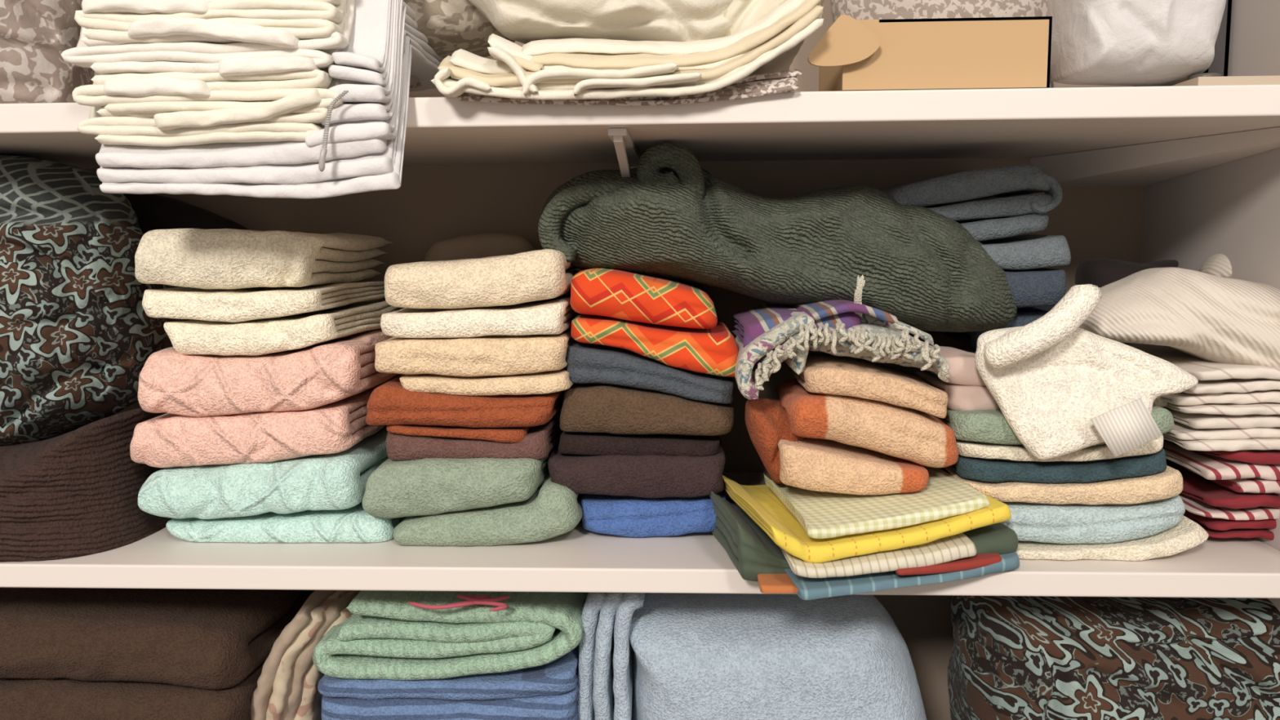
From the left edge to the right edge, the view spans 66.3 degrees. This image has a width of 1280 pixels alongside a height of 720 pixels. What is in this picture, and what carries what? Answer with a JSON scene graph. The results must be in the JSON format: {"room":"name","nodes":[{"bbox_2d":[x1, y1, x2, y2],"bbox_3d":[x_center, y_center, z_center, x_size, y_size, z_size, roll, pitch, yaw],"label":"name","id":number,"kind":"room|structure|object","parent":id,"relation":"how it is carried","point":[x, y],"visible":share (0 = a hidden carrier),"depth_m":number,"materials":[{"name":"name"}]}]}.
{"room":"linen closet","nodes":[
{"label":"linen closet","id":0,"kind":"room"},
{"bbox_2d":[74,0,1144,719],"bbox_3d":[-0.139,-0.016,1.259,1.546,2.300,0.030,0,7,3],"label":"wall","id":1,"kind":"structure","parent":0,"point":[431,203],"depth_m":1.23,"materials":[{"name":"paint"}]},
{"bbox_2d":[0,471,1279,598],"bbox_3d":[-0.147,0.177,1.076,1.506,0.023,0.380,0,7,3],"label":"shelf board","id":2,"kind":"object","parent":1,"relation":"attached to","point":[574,559],"visible":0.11,"depth_m":0.90,"materials":[{"name":"white paint"}]},
{"bbox_2d":[0,408,175,562],"bbox_3d":[-0.646,0.112,1.031,0.311,0.123,0.270,0,7,3],"label":"folded blanket","id":3,"kind":"object","parent":2,"relation":"on","point":[74,493],"visible":0.78,"depth_m":0.93,"materials":[{"name":"brown fabric"}]},
{"bbox_2d":[0,152,169,444],"bbox_3d":[-0.685,-0.062,1.054,0.318,0.320,0.255,0,7,3],"label":"patterned cushion","id":4,"kind":"object","parent":3,"relation":"on","point":[76,330],"visible":0.89,"depth_m":0.98,"materials":[{"name":"multicoloured fabric"}]},
{"bbox_2d":[139,424,404,542],"bbox_3d":[-0.364,0.123,1.073,0.255,0.086,0.261,0,7,3],"label":"towel","id":5,"kind":"object","parent":2,"relation":"on","point":[317,497],"visible":0.8,"depth_m":0.96,"materials":[{"name":"teal fabric"}]},
{"bbox_2d":[126,377,398,469],"bbox_3d":[-0.388,0.063,1.075,0.228,0.063,0.269,0,7,3],"label":"towel","id":6,"kind":"object","parent":5,"relation":"on","point":[164,440],"visible":0.79,"depth_m":0.95,"materials":[{"name":"pink fabric"}]},
{"bbox_2d":[136,328,404,413],"bbox_3d":[-0.376,0.005,1.069,0.227,0.073,0.270,0,7,3],"label":"towel","id":7,"kind":"object","parent":6,"relation":"on","point":[168,381],"visible":0.87,"depth_m":0.94,"materials":[{"name":"pink fabric"}]},
{"bbox_2d":[166,301,399,357],"bbox_3d":[-0.370,-0.038,1.065,0.182,0.044,0.266,0,7,3],"label":"towel","id":8,"kind":"object","parent":7,"relation":"on","point":[189,338],"visible":0.95,"depth_m":0.94,"materials":[{"name":"beige fabric"}]},
{"bbox_2d":[140,281,383,321],"bbox_3d":[-0.388,-0.067,1.057,0.184,0.034,0.260,0,7,3],"label":"towel","id":9,"kind":"object","parent":8,"relation":"on","point":[202,304],"visible":0.88,"depth_m":0.93,"materials":[{"name":"beige fabric"}]},
{"bbox_2d":[134,227,392,289],"bbox_3d":[-0.393,-0.111,1.053,0.186,0.060,0.272,0,7,3],"label":"towel","id":10,"kind":"object","parent":9,"relation":"on","point":[217,259],"visible":1,"depth_m":0.93,"materials":[{"name":"beige fabric"}]},
{"bbox_2d":[363,439,585,546],"bbox_3d":[-0.161,0.125,1.044,0.218,0.087,0.238,0,7,3],"label":"towel","id":11,"kind":"object","parent":2,"relation":"on","point":[458,501],"visible":0.76,"depth_m":0.94,"materials":[{"name":"green fabric"}]},
{"bbox_2d":[386,407,560,462],"bbox_3d":[-0.165,0.070,1.068,0.163,0.030,0.255,0,7,3],"label":"towel","id":12,"kind":"object","parent":11,"relation":"on","point":[540,439],"visible":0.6,"depth_m":0.94,"materials":[{"name":"fabric"}]},
{"bbox_2d":[364,374,563,443],"bbox_3d":[-0.169,0.040,1.046,0.188,0.061,0.235,0,7,3],"label":"towel","id":13,"kind":"object","parent":12,"relation":"on","point":[501,419],"visible":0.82,"depth_m":0.93,"materials":[{"name":"orange fabric"}]},
{"bbox_2d":[399,364,573,395],"bbox_3d":[-0.144,0.009,1.057,0.169,0.022,0.265,0,7,3],"label":"towel","id":14,"kind":"object","parent":13,"relation":"on","point":[557,380],"visible":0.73,"depth_m":0.93,"materials":[{"name":"beige fabric"}]},
{"bbox_2d":[373,328,573,376],"bbox_3d":[-0.158,-0.017,1.054,0.190,0.039,0.266,0,7,3],"label":"towel","id":15,"kind":"object","parent":14,"relation":"on","point":[526,354],"visible":0.8,"depth_m":0.93,"materials":[{"name":"beige fabric"}]},
{"bbox_2d":[382,293,578,337],"bbox_3d":[-0.153,-0.053,1.052,0.180,0.034,0.266,0,7,3],"label":"towel","id":16,"kind":"object","parent":15,"relation":"on","point":[554,316],"visible":0.86,"depth_m":0.93,"materials":[{"name":"beige fabric"}]},
{"bbox_2d":[382,249,581,308],"bbox_3d":[-0.154,-0.090,1.046,0.178,0.056,0.266,0,7,3],"label":"towel","id":17,"kind":"object","parent":16,"relation":"on","point":[541,276],"visible":0.99,"depth_m":0.92,"materials":[{"name":"beige fabric"}]},
{"bbox_2d":[423,234,535,262],"bbox_3d":[-0.191,-0.129,1.190,0.142,0.047,0.051,0,7,3],"label":"linens","id":18,"kind":"object","parent":17,"relation":"on","point":[465,246],"visible":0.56,"depth_m":1.17,"materials":[{"name":"beige fabric"}]},
{"bbox_2d":[581,453,727,537],"bbox_3d":[0.017,0.143,1.078,0.152,0.040,0.239,0,7,3],"label":"towel","id":19,"kind":"object","parent":2,"relation":"on","point":[609,516],"visible":0.61,"depth_m":0.96,"materials":[{"name":"blue fabric"}]},
{"bbox_2d":[549,441,721,497],"bbox_3d":[0.000,0.101,1.069,0.178,0.043,0.254,0,7,3],"label":"towel","id":20,"kind":"object","parent":19,"relation":"on","point":[616,476],"visible":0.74,"depth_m":0.95,"materials":[{"name":"brown fabric"}]},
{"bbox_2d":[557,431,719,456],"bbox_3d":[0.003,0.071,1.070,0.163,0.022,0.240,0,7,3],"label":"towel","id":21,"kind":"object","parent":20,"relation":"on","point":[606,444],"visible":0.56,"depth_m":0.95,"materials":[{"name":"brown fabric"}]},
{"bbox_2d":[557,384,730,436],"bbox_3d":[0.009,0.038,1.060,0.172,0.049,0.249,0,7,3],"label":"towel","id":22,"kind":"object","parent":21,"relation":"on","point":[630,409],"visible":0.8,"depth_m":0.94,"materials":[{"name":"brown fabric"}]},
{"bbox_2d":[568,339,736,402],"bbox_3d":[0.015,0.001,1.057,0.168,0.059,0.249,0,7,3],"label":"towel","id":23,"kind":"object","parent":22,"relation":"on","point":[589,363],"visible":0.77,"depth_m":0.94,"materials":[{"name":"fabric"}]},
{"bbox_2d":[569,314,737,377],"bbox_3d":[0.020,-0.025,1.052,0.168,0.057,0.252,0,7,3],"label":"patterned towel","id":24,"kind":"object","parent":23,"relation":"on","point":[713,350],"visible":0.87,"depth_m":0.93,"materials":[{"name":"orange fabric"}]},
{"bbox_2d":[569,269,716,328],"bbox_3d":[0.007,-0.071,1.050,0.148,0.058,0.253,0,7,3],"label":"patterned towel","id":25,"kind":"object","parent":24,"relation":"on","point":[646,299],"visible":0.97,"depth_m":0.93,"materials":[{"name":"orange fabric"}]},
{"bbox_2d":[538,142,1018,331],"bbox_3d":[0.147,-0.128,1.061,0.510,0.195,0.260,0,7,3],"label":"blanket","id":26,"kind":"object","parent":25,"relation":"on","point":[673,216],"visible":0.91,"depth_m":0.95,"materials":[{"name":"green fabric"}]},
{"bbox_2d":[756,573,797,593],"bbox_3d":[0.125,0.184,0.864,0.048,0.007,0.107,0,7,3],"label":"napkin","id":27,"kind":"object","parent":2,"relation":"on","point":[775,583],"visible":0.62,"depth_m":0.82,"materials":[{"name":"fabric"}]},
{"bbox_2d":[708,491,1019,581],"bbox_3d":[0.199,0.152,0.962,0.260,0.055,0.226,-1,7,-6],"label":"tablecloth","id":28,"kind":"object","parent":2,"relation":"on","point":[744,542],"visible":0.31,"depth_m":0.86,"materials":[{"name":"fabric"}]},
{"bbox_2d":[720,474,1009,562],"bbox_3d":[0.200,0.137,0.939,0.224,0.037,0.246,-2,7,-9],"label":"tablecloth","id":29,"kind":"object","parent":28,"relation":"on","point":[758,502],"visible":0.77,"depth_m":0.84,"materials":[{"name":"fabric"}]},
{"bbox_2d":[764,462,990,538],"bbox_3d":[0.217,0.124,0.926,0.177,0.026,0.214,-1,7,-5],"label":"gingham napkin","id":30,"kind":"object","parent":29,"relation":"on","point":[821,514],"visible":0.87,"depth_m":0.87,"materials":[{"name":"fabric"}]},
{"bbox_2d":[778,437,927,495],"bbox_3d":[0.199,0.092,0.963,0.143,0.049,0.159,0,7,3],"label":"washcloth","id":31,"kind":"object","parent":30,"relation":"on","point":[808,464],"visible":0.82,"depth_m":0.89,"materials":[{"name":"beige fabric"}]},
{"bbox_2d":[746,398,805,484],"bbox_3d":[0.133,0.079,0.966,0.058,0.082,0.109,0,7,3],"label":"washcloth","id":32,"kind":"object","parent":31,"relation":"on","point":[770,422],"visible":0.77,"depth_m":0.92,"materials":[{"name":"orange fabric"}]},
{"bbox_2d":[775,377,958,466],"bbox_3d":[0.218,0.058,0.963,0.162,0.070,0.158,0,7,3],"label":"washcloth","id":33,"kind":"object","parent":31,"relation":"on","point":[859,422],"visible":0.94,"depth_m":0.89,"materials":[{"name":"fabric"}]},
{"bbox_2d":[791,351,947,417],"bbox_3d":[0.219,0.021,0.957,0.133,0.049,0.156,0,7,3],"label":"washcloth","id":34,"kind":"object","parent":33,"relation":"on","point":[821,373],"visible":0.96,"depth_m":0.88,"materials":[{"name":"beige fabric"}]},
{"bbox_2d":[733,275,950,400],"bbox_3d":[0.191,-0.031,0.985,0.203,0.114,0.251,0,7,3],"label":"scarf","id":35,"kind":"object","parent":34,"relation":"on","point":[766,335],"visible":0.98,"depth_m":0.89,"materials":[{"name":"fabric"}]},
{"bbox_2d":[784,552,1021,599],"bbox_3d":[0.231,0.178,0.874,0.243,0.015,0.094,-3,7,-19],"label":"napkin","id":36,"kind":"object","parent":2,"relation":"on","point":[807,588],"visible":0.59,"depth_m":0.82,"materials":[{"name":"fabric"}]},
{"bbox_2d":[776,532,976,579],"bbox_3d":[0.206,0.165,0.866,0.193,0.018,0.093,-2,7,-16],"label":"napkin","id":37,"kind":"object","parent":36,"relation":"on","point":[955,547],"visible":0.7,"depth_m":0.83,"materials":[{"name":"fabric"}]},
{"bbox_2d":[896,554,1003,575],"bbox_3d":[0.269,0.174,0.872,0.135,0.009,0.067,-3,7,-20],"label":"napkin","id":38,"kind":"object","parent":36,"relation":"on","point":[979,561],"visible":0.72,"depth_m":0.84,"materials":[{"name":"fabric"}]},
{"bbox_2d":[1017,515,1208,560],"bbox_3d":[0.421,0.150,1.032,0.220,0.031,0.295,0,7,3],"label":"towel","id":39,"kind":"object","parent":2,"relation":"on","point":[1188,533],"visible":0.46,"depth_m":0.89,"materials":[{"name":"beige fabric"}]},
{"bbox_2d":[941,466,1185,544],"bbox_3d":[0.415,0.133,1.034,0.199,0.044,0.291,0,7,3],"label":"towel","id":40,"kind":"object","parent":39,"relation":"on","point":[1033,523],"visible":0.46,"depth_m":0.89,"materials":[{"name":"fabric"}]},
{"bbox_2d":[942,466,1182,506],"bbox_3d":[0.405,0.102,1.029,0.214,0.032,0.290,0,7,3],"label":"towel","id":41,"kind":"object","parent":40,"relation":"on","point":[1166,485],"visible":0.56,"depth_m":0.89,"materials":[{"name":"beige fabric"}]},
{"bbox_2d":[950,448,1168,484],"bbox_3d":[0.398,0.082,1.031,0.198,0.031,0.289,0,7,3],"label":"towel","id":42,"kind":"object","parent":41,"relation":"on","point":[980,470],"visible":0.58,"depth_m":0.89,"materials":[{"name":"teal fabric"}]},
{"bbox_2d":[955,432,1167,462],"bbox_3d":[0.394,0.065,1.028,0.194,0.026,0.284,0,7,3],"label":"towel","id":43,"kind":"object","parent":42,"relation":"on","point":[1013,451],"visible":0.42,"depth_m":0.89,"materials":[{"name":"beige fabric"}]},
{"bbox_2d":[928,404,1173,445],"bbox_3d":[0.395,0.046,1.025,0.208,0.035,0.282,0,7,3],"label":"towel","id":44,"kind":"object","parent":43,"relation":"on","point":[977,426],"visible":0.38,"depth_m":0.89,"materials":[{"name":"green fabric"}]},
{"bbox_2d":[913,371,999,411],"bbox_3d":[0.320,0.030,0.986,0.064,0.027,0.146,0,7,3],"label":"napkin","id":45,"kind":"object","parent":44,"relation":"on","point":[960,397],"visible":0.63,"depth_m":0.92,"materials":[{"name":"fabric"}]},
{"bbox_2d":[932,343,986,385],"bbox_3d":[0.320,0.003,0.985,0.064,0.029,0.146,0,7,3],"label":"napkin","id":46,"kind":"object","parent":45,"relation":"on","point":[963,370],"visible":0.48,"depth_m":0.92,"materials":[{"name":"fabric"}]},
{"bbox_2d":[964,349,1167,405],"bbox_3d":[0.443,0.019,1.035,0.164,0.048,0.215,0,7,3],"label":"cloth","id":47,"kind":"object","parent":44,"relation":"on","point":[1159,402],"visible":0.02,"depth_m":0.94,"materials":[{"name":"beige fabric"}]},
{"bbox_2d":[939,306,1053,348],"bbox_3d":[0.416,-0.041,1.117,0.125,0.044,0.169,0,7,3],"label":"towel","id":48,"kind":"object","parent":47,"relation":"on","point":[1026,315],"visible":0.18,"depth_m":1.06,"materials":[{"name":"fabric"}]},
{"bbox_2d":[1005,267,1066,307],"bbox_3d":[0.395,-0.084,1.096,0.104,0.041,0.190,0,7,3],"label":"towel","id":49,"kind":"object","parent":48,"relation":"on","point":[1029,287],"visible":0.42,"depth_m":1.00,"materials":[{"name":"blue fabric"}]},
{"bbox_2d":[980,233,1070,269],"bbox_3d":[0.396,-0.121,1.093,0.108,0.036,0.198,0,7,3],"label":"towel","id":50,"kind":"object","parent":49,"relation":"on","point":[1019,251],"visible":0.63,"depth_m":1.00,"materials":[{"name":"blue fabric"}]},
{"bbox_2d":[881,163,1062,240],"bbox_3d":[0.343,-0.171,1.089,0.182,0.080,0.200,0,7,3],"label":"towel","id":51,"kind":"object","parent":50,"relation":"on","point":[1025,192],"visible":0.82,"depth_m":1.00,"materials":[{"name":"fabric"}]},
{"bbox_2d":[1077,258,1179,286],"bbox_3d":[0.546,-0.075,1.101,0.106,0.077,0.094,0,7,3],"label":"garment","id":52,"kind":"object","parent":47,"relation":"on","point":[1096,272],"visible":0.35,"depth_m":1.07,"materials":[{"name":"fabric"}]},
{"bbox_2d":[975,284,1198,460],"bbox_3d":[0.402,0.011,0.870,0.200,0.156,0.081,0,7,3],"label":"washcloth","id":53,"kind":"object","parent":43,"relation":"on","point":[1061,388],"visible":1,"depth_m":0.87,"materials":[{"name":"white fabric"}]},
{"bbox_2d":[1164,443,1279,541],"bbox_3d":[0.592,0.114,1.028,0.128,0.094,0.262,0,7,3],"label":"napkins","id":54,"kind":"object","parent":2,"relation":"on","point":[1231,495],"visible":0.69,"depth_m":0.93,"materials":[{"name":"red fabric"}]},
{"bbox_2d":[1126,344,1279,452],"bbox_3d":[0.565,0.032,1.016,0.137,0.081,0.268,0,7,3],"label":"linens","id":55,"kind":"object","parent":54,"relation":"on","point":[1232,407],"visible":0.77,"depth_m":0.90,"materials":[{"name":"white fabric"}]},
{"bbox_2d":[1078,266,1279,366],"bbox_3d":[0.549,-0.039,0.967,0.234,0.108,0.168,0,7,3],"label":"pillow","id":56,"kind":"object","parent":55,"relation":"on","point":[1199,314],"visible":0.91,"depth_m":0.90,"materials":[{"name":"beige fabric"}]},
{"bbox_2d":[1198,254,1235,278],"bbox_3d":[0.650,-0.104,1.025,0.120,0.060,0.100,0,7,3],"label":"knit hat","id":57,"kind":"object","parent":56,"relation":"on","point":[1221,265],"visible":0.29,"depth_m":1.01,"materials":[{"name":"beige fabric"}]},
{"bbox_2d":[0,84,1279,168],"bbox_3d":[-0.150,-0.235,1.028,1.506,0.026,0.380,0,7,3],"label":"shelf board","id":58,"kind":"object","parent":1,"relation":"attached to","point":[1006,122],"visible":0.59,"depth_m":0.86,"materials":[{"name":"white wood"}]},
{"bbox_2d":[0,0,93,103],"bbox_3d":[-0.610,-0.318,0.952,0.184,0.163,0.221,0,7,3],"label":"pillow","id":59,"kind":"object","parent":58,"relation":"on","point":[34,34],"visible":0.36,"depth_m":0.88,"materials":[{"name":"beige fabric"}]},
{"bbox_2d":[96,0,444,199],"bbox_3d":[-0.318,-0.259,0.905,0.252,0.229,0.288,0,7,3],"label":"sheets","id":60,"kind":"object","parent":58,"relation":"on","point":[360,146],"visible":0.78,"depth_m":0.80,"materials":[{"name":"fabric"}]},
{"bbox_2d":[61,0,355,146],"bbox_3d":[-0.346,-0.344,0.922,0.239,0.308,0.332,0,7,3],"label":"sheets","id":61,"kind":"object","parent":60,"relation":"on","point":[166,73],"visible":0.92,"depth_m":0.78,"materials":[{"name":"white fabric"}]},
{"bbox_2d":[402,0,514,88],"bbox_3d":[-0.191,-0.336,0.967,0.168,0.134,0.179,0,7,3],"label":"patterned cushion","id":62,"kind":"object","parent":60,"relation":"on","point":[446,27],"visible":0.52,"depth_m":0.90,"materials":[{"name":"grey fabric"}]},
{"bbox_2d":[608,128,639,176],"bbox_3d":[-0.011,-0.124,1.044,0.016,0.200,0.360,0,7,3],"label":"shelf bracket","id":63,"kind":"object","parent":58,"relation":"attached to","point":[627,153],"depth_m":0.92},
{"bbox_2d":[431,0,822,99],"bbox_3d":[-0.005,-0.281,0.937,0.324,0.101,0.306,0,7,3],"label":"tablecloth","id":64,"kind":"object","parent":58,"relation":"on","point":[567,68],"visible":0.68,"depth_m":0.81,"materials":[{"name":"beige fabric"}]},
{"bbox_2d":[466,0,746,44],"bbox_3d":[-0.029,-0.322,0.899,0.279,0.092,0.211,0,7,3],"label":"folded blanket","id":65,"kind":"object","parent":64,"relation":"on","point":[524,21],"visible":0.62,"depth_m":0.83,"materials":[{"name":"beige fabric"}]},
{"bbox_2d":[725,0,823,32],"bbox_3d":[0.092,-0.318,0.916,0.161,0.109,0.202,0,7,3],"label":"cloth","id":66,"kind":"object","parent":65,"relation":"on","point":[756,10],"visible":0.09,"depth_m":0.82,"materials":[{"name":"beige fabric"}]},
{"bbox_2d":[456,68,800,106],"bbox_3d":[-0.006,-0.241,0.923,0.296,0.033,0.218,0,7,3],"label":"lace cloth","id":67,"kind":"object","parent":58,"relation":"on","point":[782,81],"visible":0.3,"depth_m":0.82,"materials":[{"name":"beige fabric"}]},
{"bbox_2d":[808,14,1052,91],"bbox_3d":[0.249,-0.269,0.903,0.206,0.063,0.162,0,7,3],"label":"cardboard box","id":68,"kind":"object","parent":58,"relation":"on","point":[853,54],"visible":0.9,"depth_m":0.83,"materials":[{"name":"brown cardboard"}]},
{"bbox_2d":[829,0,1053,88],"bbox_3d":[0.333,-0.368,1.095,0.265,0.216,0.137,0,7,3],"label":"cushion","id":69,"kind":"object","parent":58,"relation":"on","point":[855,9],"visible":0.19,"depth_m":1.03,"materials":[{"name":"beige fabric"}]},
{"bbox_2d":[1044,0,1223,85],"bbox_3d":[0.440,-0.310,0.881,0.137,0.121,0.144,0,7,3],"label":"bag","id":70,"kind":"object","parent":58,"relation":"on","point":[1135,42],"visible":0.99,"depth_m":0.83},
{"bbox_2d":[1133,0,1231,86],"bbox_3d":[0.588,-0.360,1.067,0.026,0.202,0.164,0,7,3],"label":"storage bin","id":71,"kind":"object","parent":58,"relation":"on","point":[1220,65],"visible":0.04,"depth_m":0.99,"materials":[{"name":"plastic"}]},
{"bbox_2d":[1172,75,1279,85],"bbox_3d":[0.531,-0.243,0.894,0.112,0.009,0.140,0,7,3],"label":"wooden board","id":72,"kind":"object","parent":58,"relation":"on","point":[1229,80],"visible":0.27,"depth_m":0.83,"materials":[{"name":"brown wood"}]},
{"bbox_2d":[1187,72,1220,79],"bbox_3d":[0.493,-0.246,0.856,0.025,0.006,0.025,0,7,3],"label":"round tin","id":73,"kind":"object","parent":72,"relation":"on","point":[1204,74],"visible":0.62,"depth_m":0.84,"materials":[{"name":"silver metal"}]},
{"bbox_3d":[-0.144,0.564,1.121,1.506,0.022,0.380,0,7,3],"label":"shelf board","id":74,"kind":"object","parent":1,"relation":"attached to","visible":0},
{"bbox_2d":[0,586,319,719],"bbox_3d":[-0.562,0.396,1.105,0.365,0.322,0.302,0,7,3],"label":"blanket","id":75,"kind":"object","parent":74,"relation":"on","point":[66,653],"visible":0.82,"depth_m":0.96,"materials":[{"name":"brown fabric"}]},
{"bbox_2d":[249,590,360,719],"bbox_3d":[-0.353,0.395,1.107,0.130,0.318,0.244,0,7,3],"label":"linens","id":76,"kind":"object","parent":74,"relation":"on","point":[292,688],"visible":0.37,"depth_m":1.00,"materials":[{"name":"fabric"}]},
{"bbox_2d":[321,645,578,719],"bbox_3d":[-0.191,0.421,1.095,0.274,0.268,0.273,0,7,3],"label":"towels","id":77,"kind":"object","parent":74,"relation":"on","point":[548,691],"visible":0.48,"depth_m":0.96,"materials":[{"name":"blue fabric"}]},
{"bbox_2d":[313,590,588,682],"bbox_3d":[-0.184,0.260,1.059,0.268,0.090,0.283,0,7,3],"label":"towel","id":78,"kind":"object","parent":77,"relation":"on","point":[402,636],"visible":0.56,"depth_m":0.95,"materials":[{"name":"green fabric"}]},
{"bbox_2d":[575,592,927,719],"bbox_3d":[0.137,0.382,1.054,0.420,0.349,0.270,0,7,7],"label":"towels","id":79,"kind":"object","parent":74,"relation":"on","point":[640,655],"visible":0.81,"depth_m":0.94,"materials":[{"name":"blue fabric"}]},
{"bbox_2d":[951,595,1279,719],"bbox_3d":[0.544,0.380,1.026,0.435,0.354,0.269,0,7,3],"label":"patterned cushion","id":80,"kind":"object","parent":74,"relation":"on","point":[1014,657],"visible":0.7,"depth_m":0.92,"materials":[{"name":"multicoloured fabric"}]},
{"bbox_2d":[1140,0,1279,616],"bbox_3d":[0.613,0.007,1.011,0.020,2.300,0.400,0,7,3],"label":"wall","id":81,"kind":"structure","parent":0,"point":[1230,209],"depth_m":0.99,"materials":[{"name":"paint"}]},
{"bbox_2d":[1030,127,1279,186],"bbox_3d":[0.534,-0.207,1.014,0.136,0.036,0.350,0,7,3],"label":"shelf","id":82,"kind":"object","parent":81,"relation":"attached to","point":[1144,164],"depth_m":1.04,"materials":[{"name":"white paint"}]}
]}

